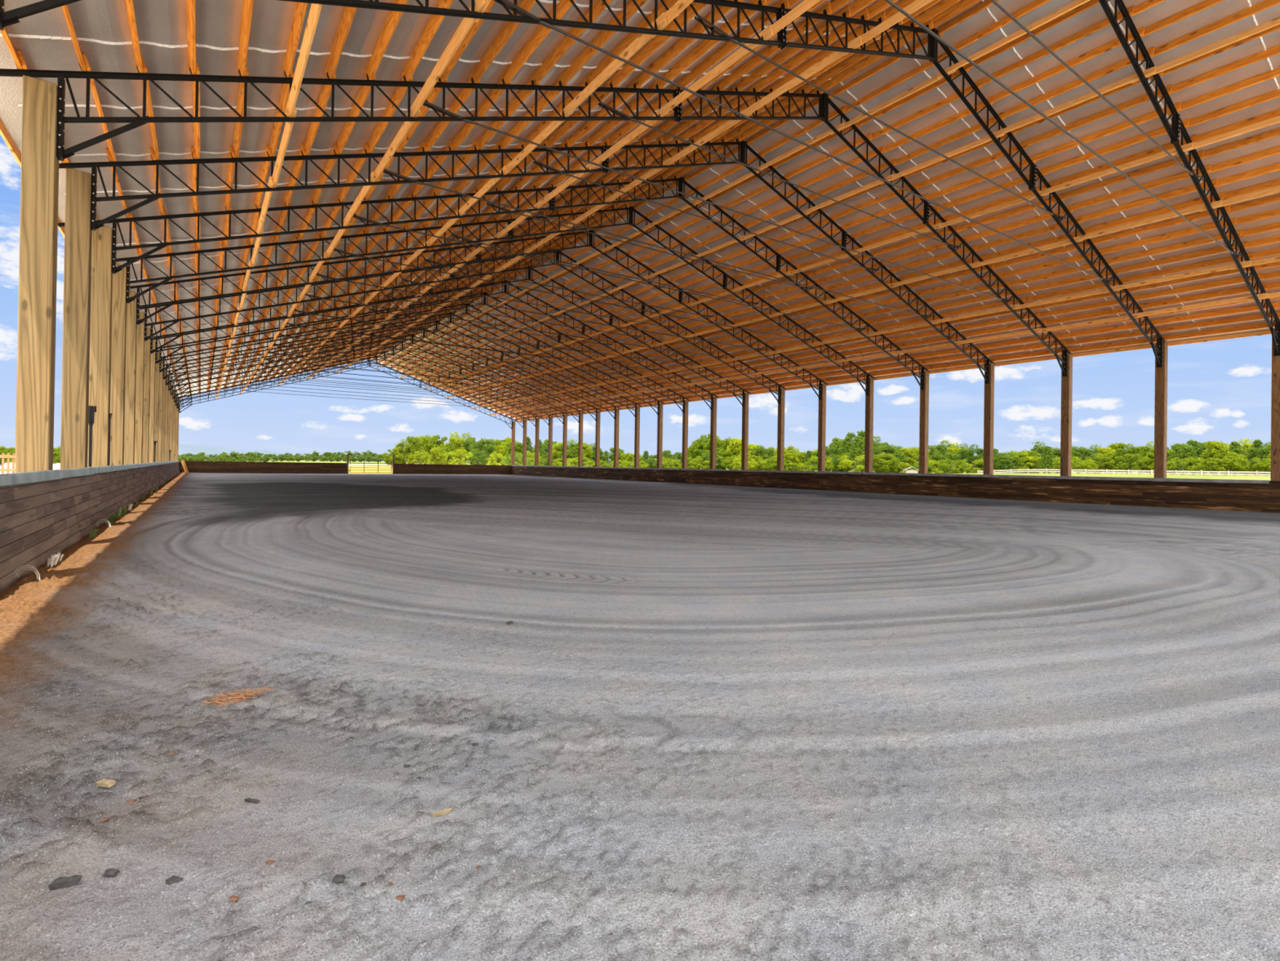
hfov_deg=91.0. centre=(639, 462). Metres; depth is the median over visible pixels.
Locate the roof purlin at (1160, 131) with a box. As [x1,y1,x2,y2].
[1035,118,1189,177]
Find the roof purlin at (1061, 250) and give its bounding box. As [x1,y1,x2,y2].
[987,241,1097,271]
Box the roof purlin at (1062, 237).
[978,231,1087,262]
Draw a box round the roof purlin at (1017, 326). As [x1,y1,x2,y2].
[961,319,1046,337]
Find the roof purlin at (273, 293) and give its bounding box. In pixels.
[267,282,277,305]
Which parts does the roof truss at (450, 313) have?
plate, tie rod, tie rod, plate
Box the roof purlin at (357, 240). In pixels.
[343,226,366,260]
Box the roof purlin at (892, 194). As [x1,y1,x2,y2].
[828,182,918,221]
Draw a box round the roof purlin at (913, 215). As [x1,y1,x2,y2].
[849,205,938,239]
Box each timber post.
[14,75,58,472]
[60,168,92,469]
[87,226,112,467]
[110,263,126,465]
[123,291,137,464]
[133,311,144,463]
[142,328,151,463]
[148,341,155,462]
[153,351,159,462]
[157,360,163,462]
[161,368,165,462]
[164,373,168,461]
[167,379,170,461]
[168,384,172,461]
[171,391,173,461]
[173,392,175,461]
[174,395,177,460]
[175,408,177,460]
[177,410,178,460]
[511,421,515,465]
[522,419,526,465]
[534,417,539,465]
[547,416,552,466]
[562,414,567,466]
[577,413,582,466]
[595,410,600,466]
[613,408,619,466]
[634,405,639,467]
[657,403,662,467]
[681,400,688,468]
[710,396,716,469]
[741,392,748,469]
[777,388,785,470]
[817,383,826,471]
[864,377,873,471]
[919,370,928,473]
[982,363,994,474]
[1060,353,1072,475]
[1154,342,1168,478]
[1270,337,1279,480]
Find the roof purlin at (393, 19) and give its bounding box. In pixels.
[364,0,408,79]
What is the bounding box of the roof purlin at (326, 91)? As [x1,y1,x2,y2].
[303,71,336,155]
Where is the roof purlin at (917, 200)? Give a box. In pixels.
[840,193,928,231]
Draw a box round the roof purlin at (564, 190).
[529,184,574,216]
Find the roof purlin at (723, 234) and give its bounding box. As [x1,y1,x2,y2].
[690,222,747,249]
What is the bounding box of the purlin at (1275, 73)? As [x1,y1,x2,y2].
[1168,66,1279,115]
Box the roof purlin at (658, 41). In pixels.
[607,1,706,87]
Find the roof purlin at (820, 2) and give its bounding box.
[808,0,826,12]
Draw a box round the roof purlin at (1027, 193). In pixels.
[948,185,1045,221]
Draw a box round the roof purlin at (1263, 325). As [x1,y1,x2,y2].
[1161,321,1275,340]
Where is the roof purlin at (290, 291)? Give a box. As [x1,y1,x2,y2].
[284,280,296,302]
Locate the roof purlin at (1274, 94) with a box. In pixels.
[1185,88,1279,128]
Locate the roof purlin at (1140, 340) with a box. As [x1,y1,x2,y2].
[1070,337,1165,352]
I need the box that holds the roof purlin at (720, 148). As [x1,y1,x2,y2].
[672,134,741,178]
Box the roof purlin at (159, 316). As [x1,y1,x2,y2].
[159,315,165,334]
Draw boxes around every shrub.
[177,455,188,460]
[200,456,212,461]
[207,457,217,461]
[226,457,236,461]
[236,454,248,461]
[246,457,256,462]
[253,457,265,462]
[268,456,279,462]
[304,455,312,461]
[364,455,375,462]
[394,454,407,463]
[405,449,431,463]
[446,448,473,464]
[486,451,507,465]
[502,452,533,465]
[566,457,577,466]
[569,457,591,466]
[583,460,595,466]
[604,461,613,466]
[619,460,634,467]
[662,458,678,468]
[670,458,681,468]
[720,454,741,469]
[732,457,755,469]
[798,462,809,471]
[803,463,817,471]
[804,455,834,471]
[825,456,844,471]
[838,454,864,471]
[893,462,913,472]
[915,459,943,473]
[932,458,955,473]
[937,459,969,473]
[951,462,972,473]
[961,458,983,473]
[996,454,1029,472]
[1052,456,1083,471]
[1071,454,1091,473]
[1114,453,1150,471]
[1166,456,1203,472]
[1190,459,1204,472]
[1193,457,1214,475]
[1240,457,1261,475]
[1243,460,1265,473]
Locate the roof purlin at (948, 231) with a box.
[869,225,959,257]
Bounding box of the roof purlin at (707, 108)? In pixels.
[662,87,742,143]
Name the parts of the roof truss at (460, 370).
tie rod, tie rod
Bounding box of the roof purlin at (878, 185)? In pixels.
[819,174,906,209]
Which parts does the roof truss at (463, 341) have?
plate, tie rod, tie rod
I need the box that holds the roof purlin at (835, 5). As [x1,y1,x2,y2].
[829,0,850,14]
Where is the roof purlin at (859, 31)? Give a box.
[767,10,886,92]
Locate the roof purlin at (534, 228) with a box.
[520,208,560,239]
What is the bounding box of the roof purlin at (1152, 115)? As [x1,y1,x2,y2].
[1026,102,1181,164]
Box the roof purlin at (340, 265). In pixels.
[330,257,348,277]
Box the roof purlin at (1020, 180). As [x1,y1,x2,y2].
[932,174,1045,213]
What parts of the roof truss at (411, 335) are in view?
tie rod, tie rod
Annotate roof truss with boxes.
[0,0,1165,367]
[0,60,1071,376]
[57,175,930,390]
[58,137,995,383]
[115,204,875,395]
[129,229,827,399]
[139,248,786,403]
[146,265,750,407]
[152,280,719,409]
[159,291,690,413]
[161,302,664,414]
[164,311,642,417]
[167,320,621,419]
[169,328,602,421]
[171,333,585,422]
[173,340,568,424]
[175,346,554,425]
[176,351,541,426]
[177,355,528,427]
[178,360,515,429]
[884,0,1279,355]
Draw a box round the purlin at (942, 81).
[852,69,969,129]
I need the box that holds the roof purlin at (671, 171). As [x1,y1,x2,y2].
[658,134,726,179]
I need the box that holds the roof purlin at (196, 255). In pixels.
[193,243,198,278]
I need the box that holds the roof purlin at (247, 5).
[236,0,253,75]
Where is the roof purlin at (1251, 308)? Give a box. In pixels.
[1147,302,1276,325]
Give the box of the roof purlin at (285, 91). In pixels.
[269,70,293,156]
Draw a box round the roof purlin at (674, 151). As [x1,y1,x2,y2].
[630,135,696,181]
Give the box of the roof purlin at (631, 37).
[582,0,678,86]
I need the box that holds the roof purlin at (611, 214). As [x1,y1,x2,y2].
[584,202,628,231]
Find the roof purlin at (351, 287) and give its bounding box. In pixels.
[346,271,364,293]
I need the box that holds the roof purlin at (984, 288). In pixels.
[922,280,1010,303]
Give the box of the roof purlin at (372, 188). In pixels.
[364,147,399,200]
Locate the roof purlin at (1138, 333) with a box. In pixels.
[1065,328,1161,345]
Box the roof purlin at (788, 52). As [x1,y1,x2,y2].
[732,4,850,91]
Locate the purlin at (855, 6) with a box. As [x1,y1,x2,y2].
[848,0,875,17]
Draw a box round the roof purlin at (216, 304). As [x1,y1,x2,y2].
[214,290,219,313]
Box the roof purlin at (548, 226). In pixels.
[533,207,574,237]
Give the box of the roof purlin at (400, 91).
[367,75,413,153]
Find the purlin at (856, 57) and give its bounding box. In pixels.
[799,16,917,93]
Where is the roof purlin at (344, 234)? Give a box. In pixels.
[324,232,345,262]
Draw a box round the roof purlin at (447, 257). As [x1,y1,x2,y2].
[440,244,467,263]
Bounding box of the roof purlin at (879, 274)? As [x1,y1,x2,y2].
[827,271,894,290]
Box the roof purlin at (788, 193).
[734,188,801,219]
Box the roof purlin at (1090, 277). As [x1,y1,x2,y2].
[1010,271,1118,295]
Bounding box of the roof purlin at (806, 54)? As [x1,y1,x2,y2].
[750,8,869,92]
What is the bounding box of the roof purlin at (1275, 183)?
[1214,178,1279,201]
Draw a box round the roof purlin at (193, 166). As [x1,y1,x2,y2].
[190,146,197,213]
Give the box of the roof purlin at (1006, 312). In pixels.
[946,306,1032,324]
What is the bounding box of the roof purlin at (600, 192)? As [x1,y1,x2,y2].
[573,178,622,213]
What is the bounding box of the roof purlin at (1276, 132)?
[1191,127,1279,161]
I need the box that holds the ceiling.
[0,0,1279,420]
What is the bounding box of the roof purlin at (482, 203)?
[462,187,502,223]
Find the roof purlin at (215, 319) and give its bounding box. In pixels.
[214,310,218,326]
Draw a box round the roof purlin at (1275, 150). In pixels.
[1199,145,1279,175]
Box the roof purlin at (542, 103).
[501,81,567,149]
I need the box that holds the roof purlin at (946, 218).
[860,215,949,247]
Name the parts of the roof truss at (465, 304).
plate, tie rod, tie rod, ridge plate, plate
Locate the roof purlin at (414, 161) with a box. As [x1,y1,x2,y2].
[386,141,427,199]
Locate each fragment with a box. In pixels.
[99,817,108,821]
[229,895,239,901]
[265,859,275,864]
[395,894,404,900]
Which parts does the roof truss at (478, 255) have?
plate, splice plate, tie rod, tie rod, ridge plate, splice plate, plate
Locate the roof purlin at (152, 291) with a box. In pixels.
[147,276,156,303]
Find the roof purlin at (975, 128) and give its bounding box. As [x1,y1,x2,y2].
[889,117,1004,168]
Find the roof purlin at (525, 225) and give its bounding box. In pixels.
[506,209,545,240]
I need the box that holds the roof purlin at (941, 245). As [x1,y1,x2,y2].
[879,235,968,266]
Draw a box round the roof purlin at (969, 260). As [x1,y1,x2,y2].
[897,253,986,281]
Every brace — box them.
[224,353,228,364]
[228,333,233,347]
[232,323,238,337]
[234,305,240,325]
[240,287,247,310]
[242,259,253,291]
[251,229,263,266]
[256,176,274,234]
[263,345,270,356]
[269,338,276,348]
[271,106,297,191]
[273,325,282,340]
[281,315,291,328]
[284,3,322,123]
[287,296,299,316]
[298,280,313,301]
[306,350,314,359]
[308,251,327,282]
[320,334,330,346]
[326,222,350,257]
[330,327,342,337]
[337,313,352,328]
[342,171,376,229]
[342,342,354,351]
[351,302,368,317]
[361,326,375,337]
[363,284,382,304]
[372,109,420,186]
[374,319,389,329]
[381,334,394,344]
[382,267,405,288]
[385,305,404,319]
[394,328,404,337]
[399,240,430,270]
[403,294,422,308]
[404,318,420,330]
[406,0,485,123]
[417,275,442,296]
[419,310,432,320]
[428,212,465,246]
[431,333,443,340]
[432,297,453,311]
[441,259,469,279]
[444,324,460,333]
[447,351,462,358]
[453,285,476,300]
[455,164,508,215]
[459,316,476,325]
[462,231,500,261]
[471,266,500,287]
[474,0,491,22]
[474,304,496,317]
[474,338,493,347]
[477,385,492,389]
[492,333,510,341]
[493,362,508,367]
[494,295,517,307]
[498,205,542,238]
[499,251,531,271]
[502,111,573,177]
[504,377,520,383]
[506,355,526,361]
[506,398,522,402]
[507,323,531,333]
[513,280,542,296]
[521,395,537,399]
[524,224,567,253]
[524,405,540,409]
[525,351,545,357]
[529,315,551,326]
[532,160,594,211]
[533,392,552,397]
[534,368,555,375]
[537,267,571,285]
[538,404,552,408]
[542,342,567,351]
[550,302,581,317]
[552,365,576,372]
[552,390,567,394]
[552,400,571,405]
[558,12,666,121]
[565,199,614,230]
[565,247,605,270]
[567,336,592,344]
[567,385,589,391]
[571,399,589,403]
[572,358,599,366]
[579,292,612,306]
[586,111,668,173]
[586,395,609,399]
[588,324,620,337]
[589,382,608,387]
[595,353,624,361]
[600,228,647,253]
[604,157,672,202]
[606,275,648,294]
[607,377,635,383]
[608,392,631,397]
[619,317,652,328]
[620,343,653,354]
[628,387,657,394]
[633,373,662,379]
[639,199,697,232]
[645,260,692,279]
[647,302,691,319]
[652,0,693,38]
[653,25,773,121]
[653,337,687,346]
[656,385,680,390]
[657,365,693,374]
[668,112,752,165]
[680,378,715,386]
[682,325,727,339]
[684,235,744,262]
[685,291,736,307]
[688,360,728,369]
[689,169,761,207]
[713,374,751,382]
[721,351,768,362]
[725,316,773,328]
[728,271,791,293]
[736,212,810,242]
[737,35,862,120]
[745,366,791,376]
[750,122,844,174]
[755,0,820,47]
[762,344,813,355]
[765,299,828,318]
[782,253,857,277]
[789,360,839,370]
[799,173,893,216]
[807,332,871,346]
[821,285,895,305]
[831,69,956,134]
[831,351,895,363]
[845,0,933,54]
[845,222,941,256]
[863,322,937,337]
[880,133,1004,184]
[884,262,978,288]
[886,342,961,355]
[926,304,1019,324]
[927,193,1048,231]
[937,0,1089,79]
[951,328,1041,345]
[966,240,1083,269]
[985,66,1155,141]
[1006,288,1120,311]
[1030,315,1141,333]
[1031,142,1193,198]
[1066,200,1222,244]
[1104,260,1251,292]
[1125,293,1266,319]
[1131,16,1279,83]
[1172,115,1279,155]
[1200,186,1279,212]
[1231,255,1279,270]
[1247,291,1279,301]
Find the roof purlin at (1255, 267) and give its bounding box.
[1123,265,1257,293]
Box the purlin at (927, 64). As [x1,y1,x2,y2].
[839,52,955,115]
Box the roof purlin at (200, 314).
[197,314,200,328]
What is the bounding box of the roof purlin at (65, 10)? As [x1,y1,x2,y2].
[61,4,86,71]
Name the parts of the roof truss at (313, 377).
tie rod, tie rod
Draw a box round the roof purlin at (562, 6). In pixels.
[499,0,576,84]
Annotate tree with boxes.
[0,445,14,450]
[0,449,12,466]
[4,448,15,454]
[53,447,60,463]
[53,451,60,464]
[180,453,190,460]
[186,456,196,461]
[194,456,204,461]
[197,452,205,461]
[211,453,217,460]
[216,452,231,461]
[217,455,226,461]
[229,451,238,461]
[243,452,253,461]
[248,451,262,461]
[262,455,269,462]
[263,453,272,461]
[277,454,287,461]
[284,452,292,461]
[286,455,293,461]
[293,453,303,461]
[294,454,303,462]
[307,450,319,461]
[311,455,319,461]
[320,456,328,461]
[322,451,333,461]
[327,456,333,462]
[333,452,346,462]
[333,455,341,462]
[340,450,355,461]
[342,456,350,462]
[349,456,356,462]
[350,451,361,462]
[355,453,365,462]
[356,456,364,462]
[361,449,373,462]
[369,453,377,462]
[373,456,381,462]
[376,453,383,462]
[382,448,403,467]
[391,438,411,462]
[404,435,426,463]
[416,434,442,463]
[423,434,456,462]
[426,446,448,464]
[440,431,466,464]
[454,432,476,464]
[462,439,483,464]
[469,438,497,464]
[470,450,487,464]
[479,438,503,465]
[493,436,518,465]
[503,440,522,465]
[518,450,541,465]
[519,436,533,465]
[532,439,546,465]
[533,439,559,462]
[533,456,545,465]
[543,455,558,466]
[546,442,568,464]
[552,457,570,466]
[556,439,587,464]
[574,442,593,466]
[589,442,608,466]
[594,459,606,466]
[604,450,610,466]
[607,447,624,466]
[612,460,627,466]
[618,453,633,467]
[628,453,643,466]
[639,460,649,467]
[640,450,650,462]
[644,457,657,467]
[648,453,662,465]
[654,456,668,467]
[662,449,671,458]
[666,451,681,466]
[687,440,710,463]
[687,457,697,468]
[692,433,723,447]
[693,455,709,468]
[695,435,716,457]
[698,449,724,469]
[702,435,733,460]
[708,450,733,469]
[724,437,751,469]
[747,443,761,458]
[747,455,768,470]
[751,444,774,465]
[760,455,784,470]
[774,446,789,460]
[783,445,802,469]
[783,457,791,470]
[785,462,801,471]
[797,451,807,469]
[800,450,814,471]
[811,448,826,471]
[814,445,839,471]
[827,436,844,471]
[828,452,856,471]
[836,435,857,471]
[840,430,879,471]
[842,435,873,472]
[862,435,890,472]
[872,444,909,470]
[872,453,902,472]
[888,461,904,472]
[897,447,917,471]
[906,445,930,468]
[911,462,933,472]
[917,444,945,467]
[928,440,958,473]
[932,444,948,473]
[944,442,963,473]
[945,443,974,473]
[957,444,983,473]
[993,448,1000,471]
[993,451,1020,471]
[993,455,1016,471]
[1007,449,1028,472]
[1017,440,1053,473]
[1019,449,1039,473]
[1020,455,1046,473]
[1035,445,1056,473]
[1048,448,1060,464]
[1048,461,1060,473]
[1052,444,1081,469]
[1072,445,1096,473]
[1076,448,1097,473]
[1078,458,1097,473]
[1088,453,1115,473]
[1089,444,1101,473]
[1093,446,1117,473]
[1106,442,1127,471]
[1111,443,1145,471]
[1126,444,1151,474]
[1136,440,1154,474]
[1143,447,1173,469]
[1147,462,1154,470]
[1166,459,1182,472]
[1167,442,1197,472]
[1186,440,1214,472]
[1192,441,1212,475]
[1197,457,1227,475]
[1200,440,1230,475]
[1213,443,1246,473]
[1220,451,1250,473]
[1229,440,1249,473]
[1238,437,1253,473]
[1245,441,1271,475]
[1247,439,1263,473]
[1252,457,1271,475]
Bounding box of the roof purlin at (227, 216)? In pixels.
[222,204,231,247]
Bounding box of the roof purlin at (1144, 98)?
[1016,84,1173,151]
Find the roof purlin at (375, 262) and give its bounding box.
[364,253,385,275]
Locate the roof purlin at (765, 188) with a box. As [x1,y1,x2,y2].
[720,177,789,212]
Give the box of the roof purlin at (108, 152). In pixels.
[105,148,129,217]
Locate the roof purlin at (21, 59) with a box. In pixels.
[16,50,69,163]
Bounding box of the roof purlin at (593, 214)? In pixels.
[560,207,602,234]
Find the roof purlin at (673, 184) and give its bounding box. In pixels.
[633,174,687,208]
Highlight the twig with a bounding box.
[244,797,260,803]
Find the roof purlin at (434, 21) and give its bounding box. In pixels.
[400,0,453,80]
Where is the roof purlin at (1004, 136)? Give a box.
[899,133,1016,179]
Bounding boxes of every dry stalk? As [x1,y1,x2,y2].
[13,564,39,580]
[96,519,111,527]
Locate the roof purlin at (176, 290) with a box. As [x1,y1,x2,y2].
[173,273,178,300]
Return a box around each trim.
[0,119,64,237]
[518,329,1271,421]
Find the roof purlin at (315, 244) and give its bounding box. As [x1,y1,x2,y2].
[304,231,323,265]
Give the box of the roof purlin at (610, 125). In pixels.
[588,84,663,146]
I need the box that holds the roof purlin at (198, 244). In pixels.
[195,204,200,250]
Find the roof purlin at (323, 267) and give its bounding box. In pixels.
[313,260,329,281]
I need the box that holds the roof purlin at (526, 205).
[513,183,556,218]
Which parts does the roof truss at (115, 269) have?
plate, splice plate, tie rod, tie rod, ridge plate, splice plate, plate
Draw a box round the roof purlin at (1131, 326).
[1053,321,1155,339]
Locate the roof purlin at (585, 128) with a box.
[568,84,641,146]
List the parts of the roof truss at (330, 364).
tie rod, tie rod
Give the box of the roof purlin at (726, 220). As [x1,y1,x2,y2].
[680,213,736,242]
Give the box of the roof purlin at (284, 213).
[274,202,290,242]
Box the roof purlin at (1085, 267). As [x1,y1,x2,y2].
[1003,261,1111,287]
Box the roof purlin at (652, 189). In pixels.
[627,174,679,207]
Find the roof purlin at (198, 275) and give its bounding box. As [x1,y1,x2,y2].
[196,275,200,297]
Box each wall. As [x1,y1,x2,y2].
[0,462,179,592]
[178,460,346,473]
[394,463,511,474]
[511,466,1279,512]
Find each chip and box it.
[95,777,115,787]
[432,808,452,816]
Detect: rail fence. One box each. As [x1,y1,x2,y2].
[0,453,15,473]
[977,468,1271,475]
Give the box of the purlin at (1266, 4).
[1141,0,1279,61]
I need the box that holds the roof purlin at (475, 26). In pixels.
[437,0,495,82]
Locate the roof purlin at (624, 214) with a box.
[595,208,637,233]
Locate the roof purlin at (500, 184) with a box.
[494,138,548,191]
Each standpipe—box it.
[88,405,96,466]
[108,413,112,465]
[154,440,156,462]
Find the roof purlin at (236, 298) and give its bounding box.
[232,287,239,310]
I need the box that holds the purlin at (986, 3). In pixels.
[936,0,999,35]
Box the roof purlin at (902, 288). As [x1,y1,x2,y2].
[845,286,912,304]
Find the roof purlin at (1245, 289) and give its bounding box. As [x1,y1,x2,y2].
[1135,283,1267,310]
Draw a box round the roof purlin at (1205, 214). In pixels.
[1087,204,1230,245]
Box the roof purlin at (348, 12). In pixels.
[324,6,357,79]
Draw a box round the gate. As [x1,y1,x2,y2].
[348,459,391,472]
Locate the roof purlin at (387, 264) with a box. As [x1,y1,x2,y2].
[379,252,402,272]
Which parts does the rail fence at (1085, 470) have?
rail, rail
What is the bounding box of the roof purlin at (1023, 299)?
[938,296,1025,318]
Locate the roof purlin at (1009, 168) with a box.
[921,159,1036,202]
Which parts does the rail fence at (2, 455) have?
fence post, rail, rail, fence post, fence post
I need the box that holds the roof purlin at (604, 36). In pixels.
[555,0,647,85]
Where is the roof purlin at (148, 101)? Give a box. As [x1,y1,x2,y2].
[141,55,159,159]
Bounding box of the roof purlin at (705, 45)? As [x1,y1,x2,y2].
[653,0,766,88]
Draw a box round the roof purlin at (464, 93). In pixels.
[425,79,480,151]
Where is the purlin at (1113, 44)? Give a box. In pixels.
[982,26,1145,106]
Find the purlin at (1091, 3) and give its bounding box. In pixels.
[958,0,1099,74]
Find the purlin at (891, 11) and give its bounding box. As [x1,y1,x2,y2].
[884,0,915,18]
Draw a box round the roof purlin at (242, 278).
[238,270,246,292]
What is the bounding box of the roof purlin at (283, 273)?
[276,265,288,286]
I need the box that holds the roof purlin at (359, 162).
[337,142,369,202]
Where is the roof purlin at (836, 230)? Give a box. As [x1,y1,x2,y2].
[778,227,846,253]
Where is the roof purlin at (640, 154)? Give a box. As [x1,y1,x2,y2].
[600,135,663,183]
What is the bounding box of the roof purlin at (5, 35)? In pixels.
[0,26,22,69]
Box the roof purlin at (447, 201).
[425,191,461,227]
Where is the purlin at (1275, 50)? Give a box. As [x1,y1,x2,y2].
[1160,44,1279,97]
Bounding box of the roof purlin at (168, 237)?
[163,204,172,253]
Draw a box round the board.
[181,460,188,472]
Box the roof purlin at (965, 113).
[877,102,993,155]
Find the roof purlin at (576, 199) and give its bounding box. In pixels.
[559,179,606,213]
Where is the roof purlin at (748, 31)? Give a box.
[675,0,789,89]
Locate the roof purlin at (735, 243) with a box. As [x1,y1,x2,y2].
[702,235,757,257]
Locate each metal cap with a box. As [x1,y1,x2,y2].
[0,469,61,486]
[59,466,93,478]
[92,465,114,473]
[113,464,128,471]
[127,463,137,468]
[137,462,145,467]
[533,465,546,466]
[561,466,577,467]
[577,466,594,467]
[594,466,613,468]
[613,466,633,468]
[633,467,655,469]
[655,467,680,470]
[680,468,708,470]
[708,468,740,471]
[740,469,775,471]
[775,470,816,473]
[816,471,862,474]
[862,471,917,475]
[917,472,982,476]
[981,474,1058,478]
[1058,475,1152,480]
[1152,477,1269,483]
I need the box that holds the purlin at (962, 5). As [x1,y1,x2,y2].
[930,0,980,29]
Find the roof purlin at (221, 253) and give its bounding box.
[217,240,225,275]
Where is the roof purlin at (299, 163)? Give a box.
[283,143,306,206]
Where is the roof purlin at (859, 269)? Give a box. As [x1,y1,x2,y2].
[817,262,885,284]
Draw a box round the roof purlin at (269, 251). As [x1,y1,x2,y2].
[262,235,275,270]
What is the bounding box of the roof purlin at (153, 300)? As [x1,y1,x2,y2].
[151,298,159,321]
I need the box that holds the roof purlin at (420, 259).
[410,248,435,268]
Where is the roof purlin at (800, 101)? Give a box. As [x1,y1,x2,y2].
[739,89,823,141]
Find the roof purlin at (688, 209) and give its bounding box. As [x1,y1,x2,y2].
[657,196,712,226]
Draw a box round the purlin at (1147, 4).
[1120,0,1165,20]
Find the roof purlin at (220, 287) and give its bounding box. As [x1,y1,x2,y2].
[217,272,223,294]
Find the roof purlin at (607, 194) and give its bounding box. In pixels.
[587,177,631,209]
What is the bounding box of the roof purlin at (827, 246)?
[788,236,856,261]
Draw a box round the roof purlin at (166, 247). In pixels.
[165,245,174,280]
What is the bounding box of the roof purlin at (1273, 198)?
[1219,193,1279,215]
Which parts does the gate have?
rail, rail, rail, rail, rail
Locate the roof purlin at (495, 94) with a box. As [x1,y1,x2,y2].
[451,80,511,151]
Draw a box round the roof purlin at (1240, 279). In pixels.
[1129,272,1262,301]
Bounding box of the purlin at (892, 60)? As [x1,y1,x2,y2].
[829,33,942,98]
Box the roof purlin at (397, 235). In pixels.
[379,222,407,255]
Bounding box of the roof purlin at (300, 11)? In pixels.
[282,1,307,77]
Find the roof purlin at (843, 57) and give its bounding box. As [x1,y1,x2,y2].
[784,19,902,93]
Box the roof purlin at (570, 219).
[546,205,588,235]
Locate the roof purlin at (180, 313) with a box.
[179,313,183,332]
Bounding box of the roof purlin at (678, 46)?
[631,0,742,88]
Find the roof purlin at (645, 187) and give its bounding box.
[614,176,666,208]
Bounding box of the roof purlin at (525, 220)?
[493,219,525,242]
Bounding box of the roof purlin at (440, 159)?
[409,140,453,197]
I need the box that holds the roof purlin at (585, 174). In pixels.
[570,142,628,186]
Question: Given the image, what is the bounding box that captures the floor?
[0,472,1279,960]
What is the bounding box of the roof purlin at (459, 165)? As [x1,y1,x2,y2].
[431,140,479,195]
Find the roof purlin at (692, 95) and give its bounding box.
[627,88,705,145]
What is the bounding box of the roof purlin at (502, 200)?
[480,186,520,222]
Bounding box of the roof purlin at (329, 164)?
[311,142,338,204]
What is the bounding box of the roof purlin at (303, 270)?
[294,262,309,284]
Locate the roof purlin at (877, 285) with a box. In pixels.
[835,278,903,297]
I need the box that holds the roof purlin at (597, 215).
[572,203,616,232]
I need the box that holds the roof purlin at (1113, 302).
[1033,297,1137,318]
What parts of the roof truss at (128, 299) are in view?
plate, splice plate, tie rod, tie rod, ridge plate, splice plate, plate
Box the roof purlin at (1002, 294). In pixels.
[930,288,1017,311]
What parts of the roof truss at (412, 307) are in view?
plate, tie rod, tie rod, ridge plate, splice plate, plate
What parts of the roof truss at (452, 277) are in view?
plate, splice plate, tie rod, tie rod, ridge plate, splice plate, plate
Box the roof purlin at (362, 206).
[344,197,369,235]
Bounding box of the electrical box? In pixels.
[1061,456,1064,475]
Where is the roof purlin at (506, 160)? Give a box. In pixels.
[474,140,526,192]
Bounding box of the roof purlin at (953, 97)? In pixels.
[869,86,982,141]
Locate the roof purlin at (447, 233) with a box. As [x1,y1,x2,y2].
[431,217,463,249]
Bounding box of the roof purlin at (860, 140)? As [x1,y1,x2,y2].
[783,132,871,178]
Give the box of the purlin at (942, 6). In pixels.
[916,0,960,26]
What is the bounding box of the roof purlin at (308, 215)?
[297,200,318,239]
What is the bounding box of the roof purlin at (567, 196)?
[544,181,591,215]
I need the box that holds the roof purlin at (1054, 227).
[974,219,1081,251]
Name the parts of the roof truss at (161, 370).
plate, tie rod, tie rod, ridge plate, plate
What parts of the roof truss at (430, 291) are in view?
plate, tie rod, tie rod, ridge plate, splice plate, plate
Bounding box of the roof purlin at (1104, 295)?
[1026,288,1132,311]
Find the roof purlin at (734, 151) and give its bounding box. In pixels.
[684,142,751,181]
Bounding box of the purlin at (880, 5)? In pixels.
[866,0,897,20]
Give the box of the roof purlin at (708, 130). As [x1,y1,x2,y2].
[695,88,768,141]
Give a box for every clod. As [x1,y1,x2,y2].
[48,874,82,889]
[101,868,119,876]
[135,810,145,814]
[164,875,183,884]
[332,874,346,883]
[506,620,513,624]
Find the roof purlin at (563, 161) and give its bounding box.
[532,137,590,188]
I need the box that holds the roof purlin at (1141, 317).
[1047,316,1150,333]
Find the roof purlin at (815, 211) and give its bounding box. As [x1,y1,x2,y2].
[756,209,824,236]
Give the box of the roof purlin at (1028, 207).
[951,196,1064,233]
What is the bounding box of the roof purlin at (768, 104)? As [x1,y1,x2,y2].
[710,91,793,142]
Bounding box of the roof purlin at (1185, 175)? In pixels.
[1062,164,1211,213]
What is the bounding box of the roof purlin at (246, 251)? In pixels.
[240,237,251,272]
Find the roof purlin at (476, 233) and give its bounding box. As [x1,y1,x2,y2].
[462,214,497,245]
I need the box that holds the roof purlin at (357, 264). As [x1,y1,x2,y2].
[347,256,367,277]
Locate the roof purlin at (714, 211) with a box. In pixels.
[668,204,724,234]
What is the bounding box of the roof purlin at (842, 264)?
[808,255,875,276]
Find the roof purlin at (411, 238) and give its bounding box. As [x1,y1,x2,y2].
[397,221,426,253]
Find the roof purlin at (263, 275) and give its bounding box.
[257,266,268,288]
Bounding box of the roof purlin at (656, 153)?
[615,135,680,182]
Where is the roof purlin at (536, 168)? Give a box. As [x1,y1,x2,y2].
[513,137,569,190]
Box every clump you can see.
[46,551,63,568]
[88,528,98,538]
[106,512,116,524]
[114,507,122,519]
[120,506,127,515]
[128,503,133,510]
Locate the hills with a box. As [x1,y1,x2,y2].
[177,444,385,462]
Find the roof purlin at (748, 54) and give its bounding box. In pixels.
[700,8,811,89]
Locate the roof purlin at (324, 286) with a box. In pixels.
[315,275,330,297]
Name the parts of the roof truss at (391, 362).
tie rod, tie rod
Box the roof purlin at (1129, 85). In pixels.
[1005,71,1163,136]
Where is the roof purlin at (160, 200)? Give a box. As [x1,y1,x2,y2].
[149,147,164,215]

